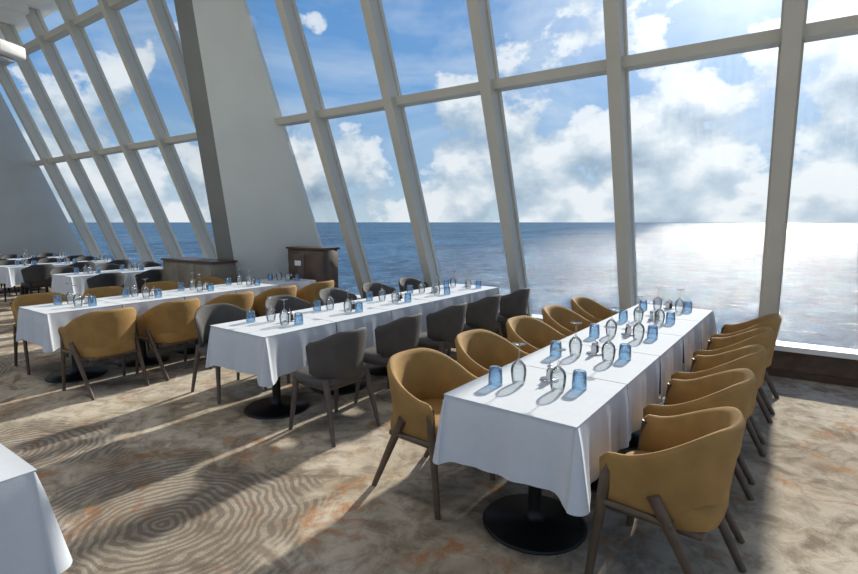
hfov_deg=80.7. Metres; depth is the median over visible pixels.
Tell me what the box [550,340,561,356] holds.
water tumbler
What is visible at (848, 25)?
transom
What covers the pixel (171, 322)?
armchair
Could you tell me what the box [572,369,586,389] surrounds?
water tumbler
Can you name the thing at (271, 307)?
wine glass
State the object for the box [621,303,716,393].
dining table
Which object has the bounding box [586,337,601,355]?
salt
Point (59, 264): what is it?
dining table
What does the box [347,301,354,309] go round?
salt
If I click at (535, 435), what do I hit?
dining table
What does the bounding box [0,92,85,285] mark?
wall
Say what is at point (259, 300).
armchair
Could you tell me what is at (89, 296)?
water tumbler
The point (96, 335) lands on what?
armchair
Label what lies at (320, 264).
cabinet
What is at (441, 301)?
dining table
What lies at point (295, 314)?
water tumbler
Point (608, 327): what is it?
wine glass
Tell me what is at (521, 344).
wine glass
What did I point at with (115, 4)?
transom
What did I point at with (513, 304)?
dining chair
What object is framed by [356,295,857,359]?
trim
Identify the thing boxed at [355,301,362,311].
water tumbler
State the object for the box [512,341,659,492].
dining table
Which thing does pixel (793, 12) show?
mullion
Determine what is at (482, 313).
dining chair
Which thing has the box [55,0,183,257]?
mullion
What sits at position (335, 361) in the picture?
dining chair
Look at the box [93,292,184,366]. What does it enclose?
dining table
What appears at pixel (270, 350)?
dining table
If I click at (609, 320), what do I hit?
wine glass
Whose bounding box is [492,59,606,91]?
transom
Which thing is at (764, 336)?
armchair
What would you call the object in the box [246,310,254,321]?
water tumbler
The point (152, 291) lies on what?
salt
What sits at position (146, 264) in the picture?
dining chair
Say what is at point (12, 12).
ceiling
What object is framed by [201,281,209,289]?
salt
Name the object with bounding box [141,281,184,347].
armchair
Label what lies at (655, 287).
wine glass
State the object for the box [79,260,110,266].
dining table
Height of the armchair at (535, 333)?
0.804 m
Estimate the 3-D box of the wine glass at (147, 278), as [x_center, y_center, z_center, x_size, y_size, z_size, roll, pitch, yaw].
[-3.216,0.016,5.731,0.084,0.221,0.084,5,9,34]
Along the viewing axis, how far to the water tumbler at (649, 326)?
3.76 m
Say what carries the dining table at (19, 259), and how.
on the floor
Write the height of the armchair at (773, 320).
0.804 m
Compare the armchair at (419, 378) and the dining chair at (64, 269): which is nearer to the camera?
the armchair at (419, 378)
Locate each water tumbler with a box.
[53,295,61,304]
[88,296,96,305]
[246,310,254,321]
[294,312,302,323]
[313,300,320,309]
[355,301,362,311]
[488,365,502,383]
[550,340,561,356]
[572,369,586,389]
[589,323,599,336]
[618,310,627,321]
[618,343,630,358]
[647,325,657,338]
[665,311,674,322]
[684,301,691,310]
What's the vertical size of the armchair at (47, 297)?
0.804 m
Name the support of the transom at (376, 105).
attached to the mullion at (288, 13)
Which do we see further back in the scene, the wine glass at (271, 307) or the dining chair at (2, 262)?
the dining chair at (2, 262)
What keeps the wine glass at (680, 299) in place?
on the dining table at (706, 317)
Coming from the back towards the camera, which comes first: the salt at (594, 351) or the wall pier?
the wall pier
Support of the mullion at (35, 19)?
on the trim at (837, 352)
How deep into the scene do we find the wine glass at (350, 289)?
4.82 m
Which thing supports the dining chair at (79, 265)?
on the floor
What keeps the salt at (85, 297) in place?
on the dining table at (39, 324)
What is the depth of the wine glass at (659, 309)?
4.28 m
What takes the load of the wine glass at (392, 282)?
on the dining table at (400, 309)
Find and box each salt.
[83,293,94,303]
[150,286,158,295]
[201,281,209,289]
[284,308,293,321]
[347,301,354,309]
[394,293,403,300]
[430,284,437,292]
[540,360,558,382]
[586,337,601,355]
[621,322,635,335]
[648,310,660,320]
[663,298,674,309]
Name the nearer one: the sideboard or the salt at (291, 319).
the salt at (291, 319)
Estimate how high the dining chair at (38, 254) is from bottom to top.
0.820 m
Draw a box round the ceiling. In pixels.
[0,0,73,39]
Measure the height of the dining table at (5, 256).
0.820 m
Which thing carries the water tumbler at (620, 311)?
on the dining table at (690, 330)
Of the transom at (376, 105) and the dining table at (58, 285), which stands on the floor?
the dining table at (58, 285)
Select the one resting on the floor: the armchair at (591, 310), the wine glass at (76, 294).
the armchair at (591, 310)
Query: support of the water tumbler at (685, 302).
on the dining table at (706, 317)
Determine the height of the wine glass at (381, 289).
0.221 m
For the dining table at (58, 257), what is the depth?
12.32 m
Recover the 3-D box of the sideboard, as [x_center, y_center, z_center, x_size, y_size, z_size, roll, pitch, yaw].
[-3.762,0.045,8.268,1.480,1.000,0.461,5,9,34]
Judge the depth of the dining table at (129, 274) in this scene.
8.73 m
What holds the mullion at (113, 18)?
on the trim at (837, 352)
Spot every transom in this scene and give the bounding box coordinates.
[0,61,65,162]
[21,38,91,159]
[31,160,42,165]
[42,23,122,154]
[71,5,157,149]
[106,0,197,143]
[274,113,309,126]
[318,99,384,118]
[394,82,479,106]
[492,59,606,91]
[622,28,782,70]
[802,15,857,42]
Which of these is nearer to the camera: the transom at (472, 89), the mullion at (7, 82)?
the transom at (472, 89)
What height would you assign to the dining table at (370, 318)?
0.742 m
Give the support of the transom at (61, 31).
attached to the mullion at (35, 19)
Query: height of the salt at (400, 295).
0.110 m
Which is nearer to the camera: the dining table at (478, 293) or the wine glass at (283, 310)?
the wine glass at (283, 310)
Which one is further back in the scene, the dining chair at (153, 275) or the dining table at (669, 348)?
the dining chair at (153, 275)
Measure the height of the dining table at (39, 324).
0.742 m
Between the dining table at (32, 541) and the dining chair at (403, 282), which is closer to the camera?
the dining table at (32, 541)
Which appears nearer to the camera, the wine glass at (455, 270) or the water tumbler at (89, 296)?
the water tumbler at (89, 296)
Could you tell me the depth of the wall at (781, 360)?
5.11 m
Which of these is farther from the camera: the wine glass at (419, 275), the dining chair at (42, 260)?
the dining chair at (42, 260)
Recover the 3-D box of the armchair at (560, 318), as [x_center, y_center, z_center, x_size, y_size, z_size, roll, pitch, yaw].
[1.324,0.602,4.776,0.559,0.804,0.600,5,9,35]
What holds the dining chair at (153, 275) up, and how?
on the floor
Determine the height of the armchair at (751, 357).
0.804 m
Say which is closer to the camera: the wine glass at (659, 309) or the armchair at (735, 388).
the armchair at (735, 388)
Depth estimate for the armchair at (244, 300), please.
5.78 m
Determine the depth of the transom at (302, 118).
7.39 m
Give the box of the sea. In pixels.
[69,222,857,349]
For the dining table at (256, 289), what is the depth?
6.78 m
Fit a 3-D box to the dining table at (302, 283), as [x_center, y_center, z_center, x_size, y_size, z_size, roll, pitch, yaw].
[-2.151,0.271,7.523,0.842,0.742,0.736,5,9,34]
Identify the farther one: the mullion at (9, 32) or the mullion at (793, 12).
the mullion at (9, 32)
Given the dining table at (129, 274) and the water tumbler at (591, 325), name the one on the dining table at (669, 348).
the water tumbler at (591, 325)
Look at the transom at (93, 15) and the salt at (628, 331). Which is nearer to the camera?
the salt at (628, 331)
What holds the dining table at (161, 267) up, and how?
on the floor
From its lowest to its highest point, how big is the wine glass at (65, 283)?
0.221 m
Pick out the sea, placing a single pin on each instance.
(717, 265)
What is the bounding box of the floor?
[0,285,857,573]
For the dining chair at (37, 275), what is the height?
0.820 m
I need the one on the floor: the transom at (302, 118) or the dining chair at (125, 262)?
the dining chair at (125, 262)
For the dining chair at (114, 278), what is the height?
0.820 m
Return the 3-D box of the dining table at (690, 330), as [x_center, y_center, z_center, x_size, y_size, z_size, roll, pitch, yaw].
[1.870,0.677,4.369,0.763,0.742,0.712,6,9,37]
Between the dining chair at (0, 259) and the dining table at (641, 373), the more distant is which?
the dining chair at (0, 259)
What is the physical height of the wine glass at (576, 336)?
0.221 m
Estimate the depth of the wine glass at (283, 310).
4.24 m
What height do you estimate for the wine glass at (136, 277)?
0.221 m
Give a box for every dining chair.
[0,259,17,295]
[0,260,32,301]
[20,264,53,294]
[22,257,47,263]
[36,253,59,256]
[37,258,64,292]
[49,266,84,299]
[61,255,83,261]
[68,261,95,299]
[75,256,100,260]
[87,272,124,288]
[96,263,126,270]
[105,259,131,268]
[133,269,163,293]
[136,261,162,267]
[191,303,266,403]
[264,295,310,383]
[289,327,380,446]
[318,288,356,305]
[354,312,421,402]
[362,282,395,298]
[398,277,427,291]
[418,302,466,353]
[447,294,502,356]
[497,287,529,330]
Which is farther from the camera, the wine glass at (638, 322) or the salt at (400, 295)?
the salt at (400, 295)
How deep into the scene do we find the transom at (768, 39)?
4.37 m
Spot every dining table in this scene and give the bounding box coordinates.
[0,254,26,287]
[0,264,30,303]
[0,443,72,573]
[9,258,41,290]
[16,299,121,382]
[40,261,78,298]
[48,256,65,287]
[51,271,111,299]
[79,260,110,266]
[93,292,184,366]
[104,268,150,291]
[147,266,162,268]
[157,286,235,353]
[205,313,336,419]
[208,281,278,296]
[249,277,315,290]
[284,303,391,394]
[340,295,435,375]
[386,289,469,354]
[422,283,499,347]
[433,363,628,555]
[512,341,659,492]
[559,326,682,449]
[594,313,700,404]
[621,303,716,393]
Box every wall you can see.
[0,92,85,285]
[502,325,857,379]
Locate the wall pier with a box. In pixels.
[174,0,322,282]
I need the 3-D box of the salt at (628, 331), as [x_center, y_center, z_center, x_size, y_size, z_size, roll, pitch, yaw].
[1.528,0.312,3.867,0.104,0.110,0.104,1,7,7]
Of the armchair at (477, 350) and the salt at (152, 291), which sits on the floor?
the armchair at (477, 350)
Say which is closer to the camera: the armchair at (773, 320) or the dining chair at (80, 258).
the armchair at (773, 320)
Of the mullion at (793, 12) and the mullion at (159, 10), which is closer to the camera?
the mullion at (793, 12)
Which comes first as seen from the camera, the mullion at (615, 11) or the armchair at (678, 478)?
the armchair at (678, 478)
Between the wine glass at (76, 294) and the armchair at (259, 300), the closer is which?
the wine glass at (76, 294)
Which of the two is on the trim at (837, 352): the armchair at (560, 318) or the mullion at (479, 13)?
the mullion at (479, 13)
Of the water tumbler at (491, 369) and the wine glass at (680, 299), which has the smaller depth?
the water tumbler at (491, 369)
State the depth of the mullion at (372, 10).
6.45 m
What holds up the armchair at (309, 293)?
on the floor
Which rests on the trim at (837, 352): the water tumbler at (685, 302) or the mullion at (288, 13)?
the mullion at (288, 13)
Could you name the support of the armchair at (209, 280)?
on the floor
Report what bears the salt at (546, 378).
on the dining table at (535, 435)
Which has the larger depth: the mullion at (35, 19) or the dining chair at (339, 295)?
the mullion at (35, 19)
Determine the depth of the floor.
3.05 m
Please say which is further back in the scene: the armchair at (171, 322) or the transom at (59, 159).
the transom at (59, 159)
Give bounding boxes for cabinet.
[286,246,339,287]
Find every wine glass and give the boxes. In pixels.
[65,283,74,303]
[72,285,82,305]
[130,277,138,296]
[142,278,149,297]
[266,296,275,321]
[279,299,289,324]
[326,287,333,309]
[343,289,351,311]
[378,281,385,300]
[391,282,398,302]
[418,275,424,292]
[433,276,439,294]
[450,270,455,286]
[511,343,526,383]
[550,348,565,390]
[569,322,581,355]
[601,326,615,361]
[605,307,616,335]
[632,310,644,339]
[633,296,643,320]
[653,287,661,308]
[654,298,664,323]
[675,289,683,311]
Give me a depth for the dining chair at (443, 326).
4.84 m
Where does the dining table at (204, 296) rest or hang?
on the floor
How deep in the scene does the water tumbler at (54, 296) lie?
5.29 m
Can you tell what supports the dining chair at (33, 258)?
on the floor
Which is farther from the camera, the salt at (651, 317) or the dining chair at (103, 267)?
the dining chair at (103, 267)
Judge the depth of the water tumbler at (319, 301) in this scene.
4.95 m
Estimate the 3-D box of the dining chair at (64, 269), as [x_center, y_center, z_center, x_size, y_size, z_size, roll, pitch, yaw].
[-6.323,0.060,8.888,0.536,0.820,0.551,5,9,34]
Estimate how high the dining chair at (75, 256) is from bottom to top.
0.820 m
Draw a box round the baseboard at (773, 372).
[493,331,857,387]
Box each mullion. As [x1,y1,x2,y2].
[0,23,132,268]
[0,65,102,259]
[26,8,156,262]
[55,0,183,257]
[97,0,217,258]
[146,0,195,128]
[274,0,372,298]
[360,0,441,286]
[466,0,531,315]
[603,0,637,310]
[758,0,807,316]
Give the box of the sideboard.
[161,257,237,287]
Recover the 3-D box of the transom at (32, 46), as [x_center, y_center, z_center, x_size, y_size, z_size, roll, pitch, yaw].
[-7.935,-3.966,10.887,1.230,2.200,0.996,5,9,34]
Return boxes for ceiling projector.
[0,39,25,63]
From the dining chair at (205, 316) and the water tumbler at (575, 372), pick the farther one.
the dining chair at (205, 316)
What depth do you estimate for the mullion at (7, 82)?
12.39 m
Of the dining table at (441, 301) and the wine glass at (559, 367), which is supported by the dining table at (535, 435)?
the wine glass at (559, 367)
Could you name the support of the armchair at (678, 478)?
on the floor
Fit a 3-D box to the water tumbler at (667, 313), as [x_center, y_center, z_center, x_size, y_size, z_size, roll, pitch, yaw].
[2.061,0.261,4.310,0.076,0.098,0.076,5,9,34]
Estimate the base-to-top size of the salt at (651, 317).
0.110 m
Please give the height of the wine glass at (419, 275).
0.221 m
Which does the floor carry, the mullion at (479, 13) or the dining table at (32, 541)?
the dining table at (32, 541)
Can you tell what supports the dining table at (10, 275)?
on the floor
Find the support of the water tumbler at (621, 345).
on the dining table at (641, 373)
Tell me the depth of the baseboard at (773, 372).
5.12 m
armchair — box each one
[11,292,88,374]
[58,307,149,399]
[82,286,149,360]
[135,298,211,380]
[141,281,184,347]
[191,277,227,286]
[197,291,253,343]
[253,285,296,317]
[296,280,333,307]
[372,348,494,519]
[455,329,528,377]
[506,315,567,353]
[542,305,593,335]
[571,296,618,322]
[584,407,746,573]
[643,368,756,543]
[671,344,766,484]
[693,327,774,443]
[711,313,781,414]
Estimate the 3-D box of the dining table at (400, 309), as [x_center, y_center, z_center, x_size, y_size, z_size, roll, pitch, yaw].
[-0.454,0.530,5.509,0.814,0.742,0.722,5,9,36]
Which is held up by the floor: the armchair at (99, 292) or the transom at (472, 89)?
the armchair at (99, 292)
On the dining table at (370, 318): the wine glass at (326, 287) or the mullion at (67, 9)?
the wine glass at (326, 287)
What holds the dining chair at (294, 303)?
on the floor
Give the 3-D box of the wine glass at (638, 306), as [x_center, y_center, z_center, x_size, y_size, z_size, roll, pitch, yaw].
[1.823,0.189,4.388,0.084,0.221,0.084,5,9,34]
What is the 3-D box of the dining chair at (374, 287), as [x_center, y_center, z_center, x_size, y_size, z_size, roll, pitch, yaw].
[-0.595,0.366,6.509,0.536,0.820,0.551,6,9,39]
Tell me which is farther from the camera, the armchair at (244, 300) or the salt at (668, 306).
the armchair at (244, 300)
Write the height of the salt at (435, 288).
0.110 m
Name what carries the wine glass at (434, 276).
on the dining table at (441, 301)

